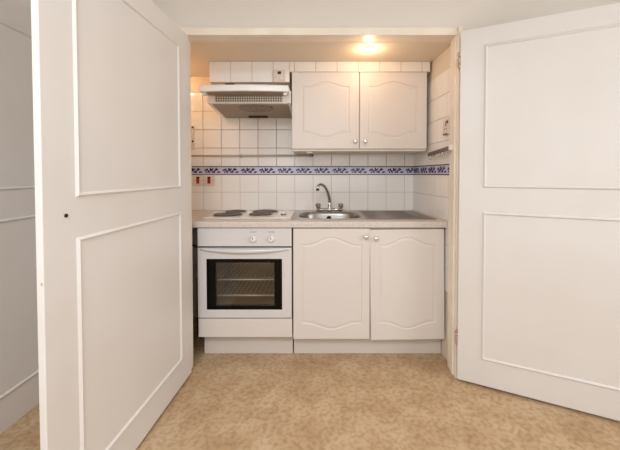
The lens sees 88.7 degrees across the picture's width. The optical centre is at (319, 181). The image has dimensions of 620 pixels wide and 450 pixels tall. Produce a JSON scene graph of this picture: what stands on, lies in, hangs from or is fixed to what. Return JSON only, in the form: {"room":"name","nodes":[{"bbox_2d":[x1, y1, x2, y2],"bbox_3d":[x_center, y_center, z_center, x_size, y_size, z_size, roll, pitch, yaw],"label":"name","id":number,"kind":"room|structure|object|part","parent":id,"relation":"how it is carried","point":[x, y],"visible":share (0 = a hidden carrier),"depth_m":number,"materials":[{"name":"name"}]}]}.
{"room":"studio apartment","nodes":[
{"label":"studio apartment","id":0,"kind":"room"},
{"bbox_2d":[0,0,38,433],"bbox_3d":[-1.501,-0.023,-0.376,0.108,2.436,4.450,0,1,0],"label":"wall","id":1,"kind":"structure","parent":0,"point":[19,368],"depth_m":1.52,"materials":[{"name":"white paint"}]},
{"bbox_3d":[-1.452,-0.336,1.017,0.008,0.777,1.350,0,1,0],"label":"panel moulding","id":2,"kind":"part","parent":1,"relation":"part of","materials":[{"name":"white paint"}]},
{"bbox_3d":[-1.452,0.593,1.039,0.008,0.820,1.350,0,1,0],"label":"panel moulding","id":3,"kind":"part","parent":1,"relation":"part of","materials":[{"name":"white paint"}]},
{"bbox_2d":[31,0,191,449],"bbox_3d":[-0.785,0.155,1.380,0.030,1.965,0.939,0,1,3],"label":"door","id":4,"kind":"structure","parent":1,"relation":"in","point":[110,78],"depth_m":1.19,"materials":[{"name":"white paint"}]},
{"bbox_3d":[-0.774,-0.344,1.369,0.008,0.777,0.702,0,1,3],"label":"panel moulding","id":5,"kind":"part","parent":4,"relation":"part of","materials":[{"name":"white wood"}]},
{"bbox_3d":[-0.774,0.584,1.391,0.008,0.820,0.702,0,1,3],"label":"panel moulding","id":6,"kind":"part","parent":4,"relation":"part of","materials":[{"name":"white wood"}]},
{"bbox_2d":[191,77,413,316],"bbox_3d":[-0.240,0.134,2.652,2.019,1.979,0.103,0,1,0],"label":"wall","id":7,"kind":"structure","parent":0,"point":[356,181],"depth_m":2.60,"materials":[{"name":"white tile"}]},
{"bbox_2d":[191,125,193,149],"bbox_3d":[-1.038,-0.356,2.586,0.021,0.200,0.012,0,1,0],"label":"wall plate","id":8,"kind":"object","parent":7,"relation":"attached to","point":[192,126],"visible":1,"depth_m":2.58,"materials":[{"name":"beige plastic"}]},
{"bbox_2d":[193,175,202,185],"bbox_3d":[-0.998,-0.006,2.593,0.086,0.086,0.014,0,1,0],"label":"wall switch","id":9,"kind":"object","parent":7,"relation":"attached to","point":[197,179],"visible":1,"depth_m":2.59,"materials":[{"name":"beige plastic"}]},
{"bbox_2d":[204,175,214,185],"bbox_3d":[-0.907,-0.006,2.593,0.086,0.086,0.014,0,1,0],"label":"wall switch","id":10,"kind":"object","parent":7,"relation":"attached to","point":[209,180],"visible":1,"depth_m":2.59,"materials":[{"name":"beige plastic"}]},
{"bbox_2d":[191,154,312,156],"bbox_3d":[-0.613,-0.209,2.577,1.114,0.026,0.037,0,1,0],"label":"towel rail","id":11,"kind":"object","parent":7,"relation":"attached to","point":[239,155],"visible":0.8,"depth_m":2.56,"materials":[{"name":"silver metal"}]},
{"bbox_2d":[292,72,426,153],"bbox_3d":[0.279,-0.491,2.395,0.955,0.568,0.359,0,1,0],"label":"upper cabinet","id":12,"kind":"object","parent":7,"relation":"attached to","point":[333,112],"visible":1,"depth_m":2.24,"materials":[{"name":"white wood"}]},
{"bbox_3d":[0.038,-0.501,2.250,0.475,0.541,0.018,0,1,0],"label":"door","id":13,"kind":"part","parent":12,"relation":"part of","materials":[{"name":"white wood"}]},
{"bbox_3d":[0.518,-0.501,2.250,0.475,0.541,0.018,0,1,0],"label":"door","id":14,"kind":"part","parent":12,"relation":"part of","materials":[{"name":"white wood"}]},
{"bbox_2d":[0,317,619,449],"bbox_3d":[0.440,1.226,0.079,4.120,0.084,5.340,0,1,0],"label":"floor","id":15,"kind":"structure","parent":0,"point":[227,401],"depth_m":1.57,"materials":[{"name":"beige carpet"}]},
{"bbox_2d":[197,276,198,336],"bbox_3d":[-0.849,0.902,2.312,0.098,0.458,0.022,0,1,0],"label":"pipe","id":16,"kind":"object","parent":15,"relation":"on","point":[197,276],"visible":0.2,"depth_m":2.31,"materials":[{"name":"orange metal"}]},
{"bbox_2d":[198,228,292,352],"bbox_3d":[-0.477,0.709,2.308,0.599,0.844,0.579,0,1,0],"label":"housing","id":17,"kind":"object","parent":15,"relation":"on","point":[222,335],"visible":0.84,"depth_m":2.02,"materials":[{"name":"white wood"}]},
{"bbox_2d":[197,228,291,317],"bbox_3d":[-0.478,0.577,2.265,0.597,0.576,0.558,0,1,0],"label":"oven","id":18,"kind":"object","parent":17,"relation":"in","point":[243,272],"visible":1,"depth_m":2.02,"materials":[{"name":"metal"}]},
{"bbox_3d":[-0.478,0.439,1.998,0.561,0.027,0.030,0,1,0],"label":"handle","id":19,"kind":"part","parent":18,"relation":"part of","materials":[{"name":"white metal"}]},
{"bbox_3d":[-0.478,0.353,2.030,0.597,0.118,0.045,0,1,0],"label":"control panel","id":20,"kind":"part","parent":18,"relation":"part of","materials":[{"name":"white metal"}]},
{"bbox_3d":[-0.422,0.366,1.998,0.043,0.043,0.021,0,1,0],"label":"control knob","id":21,"kind":"part","parent":18,"relation":"part of","materials":[{"name":"white plastic"}]},
{"bbox_3d":[-0.308,0.366,1.998,0.043,0.043,0.021,0,1,0],"label":"control knob","id":22,"kind":"part","parent":18,"relation":"part of","materials":[{"name":"white plastic"}]},
{"bbox_3d":[-0.477,0.936,2.033,0.598,0.118,0.019,0,1,0],"label":"panel","id":23,"kind":"part","parent":17,"relation":"part of","materials":[{"name":"white wood"}]},
{"bbox_2d":[293,228,444,352],"bbox_3d":[0.312,0.711,2.297,0.969,0.840,0.611,0,1,0],"label":"base cabinet","id":24,"kind":"object","parent":15,"relation":"on","point":[356,290],"visible":0.98,"depth_m":2.02,"materials":[{"name":"white wood"}]},
{"bbox_2d":[192,209,446,227],"bbox_3d":[-0.224,0.260,2.299,2.049,0.047,0.614,0,1,0],"label":"countertop","id":25,"kind":"structure","parent":24,"relation":"on","point":[198,221],"depth_m":1.99,"materials":[{"name":"laminate"}]},
{"bbox_2d":[203,209,294,218],"bbox_3d":[-0.491,0.250,2.328,0.588,0.060,0.418,0,1,0],"label":"cooktop","id":26,"kind":"object","parent":25,"relation":"in","point":[263,213],"visible":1,"depth_m":2.22,"materials":[{"name":"white metal"}]},
{"bbox_3d":[-0.652,0.234,2.241,0.208,0.010,0.208,0,1,0],"label":"hot plate","id":27,"kind":"part","parent":26,"relation":"part of","materials":[{"name":"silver metal"}]},
{"bbox_3d":[-0.648,0.230,2.436,0.166,0.010,0.166,0,1,0],"label":"hot plate","id":28,"kind":"part","parent":26,"relation":"part of","materials":[{"name":"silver metal"}]},
{"bbox_3d":[-0.424,0.234,2.261,0.172,0.010,0.172,0,1,0],"label":"hot plate","id":29,"kind":"part","parent":26,"relation":"part of","materials":[{"name":"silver metal"}]},
{"bbox_3d":[-0.420,0.230,2.436,0.200,0.010,0.200,0,1,0],"label":"hot plate","id":30,"kind":"part","parent":26,"relation":"part of","materials":[{"name":"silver metal"}]},
{"bbox_2d":[316,183,342,210],"bbox_3d":[0.075,0.125,2.462,0.218,0.223,0.123,0,1,0],"label":"mixer tap","id":31,"kind":"object","parent":25,"relation":"on","point":[318,205],"visible":1,"depth_m":2.49,"materials":[{"name":"silver metal"}]},
{"bbox_3d":[0.031,0.086,2.456,0.028,0.144,0.153,1,2,45],"label":"spout","id":32,"kind":"part","parent":31,"relation":"part of","materials":[{"name":"silver metal"}]},
{"bbox_2d":[292,211,434,218],"bbox_3d":[0.290,0.315,2.312,0.953,0.149,0.452,0,1,0],"label":"sink","id":33,"kind":"object","parent":25,"relation":"in","point":[299,214],"visible":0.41,"depth_m":2.41,"materials":[{"name":"silver metal"}]},
{"bbox_3d":[0.059,0.315,2.312,0.491,0.148,0.452,0,1,0],"label":"bowl","id":34,"kind":"part","parent":33,"relation":"part of","materials":[{"name":"silver metal"}]},
{"bbox_3d":[0.073,0.652,2.025,0.487,0.711,0.019,0,1,0],"label":"door","id":35,"kind":"part","parent":24,"relation":"part of","materials":[{"name":"white wood"}]},
{"bbox_3d":[0.556,0.657,2.026,0.472,0.709,0.019,-1,1,0],"label":"door","id":36,"kind":"part","parent":24,"relation":"part of","materials":[{"name":"white wood"}]},
{"bbox_2d":[209,61,429,91],"bbox_3d":[-0.002,-0.777,2.407,1.557,0.146,0.350,0,1,0],"label":"wall","id":37,"kind":"structure","parent":0,"point":[220,72],"depth_m":2.23,"materials":[{"name":"white tile"}]},
{"bbox_2d":[199,83,291,117],"bbox_3d":[-0.498,-0.593,2.319,0.587,0.184,0.519,0,1,0],"label":"hood","id":38,"kind":"object","parent":37,"relation":"attached to","point":[229,100],"visible":1,"depth_m":2.22,"materials":[{"name":"white metal"}]},
{"bbox_2d":[273,70,285,82],"bbox_3d":[-0.285,-0.739,2.225,0.086,0.086,0.014,0,1,0],"label":"fused spur","id":39,"kind":"object","parent":37,"relation":"attached to","point":[279,76],"visible":1,"depth_m":2.22,"materials":[{"name":"beige plastic"}]},
{"bbox_2d":[190,42,450,76],"bbox_3d":[-0.215,-0.897,2.304,2.270,0.100,0.790,0,1,0],"label":"ceiling","id":40,"kind":"structure","parent":0,"point":[201,53],"depth_m":2.07,"materials":[{"name":"beige paint"}]},
{"bbox_2d":[362,46,375,52],"bbox_3d":[0.310,-0.832,2.011,0.084,0.016,0.084,0,1,0],"label":"recessed light","id":41,"kind":"object","parent":40,"relation":"in","point":[367,49],"visible":1,"depth_m":1.99,"materials":[{"name":"white plastic"}]},
{"bbox_3d":[0.310,-0.829,2.011,0.060,0.008,0.060,0,1,0],"label":"lamp bulb","id":42,"kind":"part","parent":41,"relation":"part of","materials":[{"name":"white glass"}]},
{"bbox_2d":[151,0,619,30],"bbox_3d":[0.440,-0.076,1.889,4.120,2.436,0.080,0,1,0],"label":"wall","id":43,"kind":"structure","parent":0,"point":[469,14],"depth_m":1.83,"materials":[{"name":"beige paint"}]},
{"bbox_2d":[413,47,449,359],"bbox_3d":[0.834,0.143,2.272,0.103,1.979,0.671,0,1,-4],"label":"wall","id":44,"kind":"structure","parent":0,"point":[430,177],"depth_m":2.14,"materials":[{"name":"white tile"}]},
{"bbox_2d":[180,26,462,377],"bbox_3d":[0.000,0.130,1.876,1.622,2.023,0.115,0,1,0],"label":"door frame","id":45,"kind":"structure","parent":44,"relation":"attached to","point":[453,35],"depth_m":1.84,"materials":[{"name":"paint"}]},
{"bbox_2d":[428,145,451,159],"bbox_3d":[0.769,-0.182,2.035,0.059,0.077,0.339,0,1,-4],"label":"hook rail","id":46,"kind":"object","parent":44,"relation":"attached to","point":[449,147],"visible":0.95,"depth_m":2.00,"materials":[{"name":"silver metal"}]},
{"bbox_2d":[443,118,449,134],"bbox_3d":[0.793,-0.344,1.997,0.016,0.102,0.086,0,1,-3],"label":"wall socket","id":47,"kind":"object","parent":44,"relation":"attached to","point":[446,122],"visible":0.97,"depth_m":1.99,"materials":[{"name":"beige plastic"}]},
{"bbox_2d":[455,2,619,420],"bbox_3d":[1.208,0.150,1.586,0.969,1.965,0.031,1,2,26],"label":"door","id":48,"kind":"structure","parent":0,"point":[539,239],"depth_m":1.61,"materials":[{"name":"white paint"}]},
{"bbox_3d":[1.209,0.580,1.583,0.717,0.820,0.008,1,2,26],"label":"panel moulding","id":49,"kind":"part","parent":48,"relation":"part of","materials":[{"name":"white wood"}]},
{"bbox_3d":[1.209,-0.348,1.561,0.717,0.777,0.008,1,2,26],"label":"panel moulding","id":50,"kind":"part","parent":48,"relation":"part of","materials":[{"name":"white wood"}]}
]}

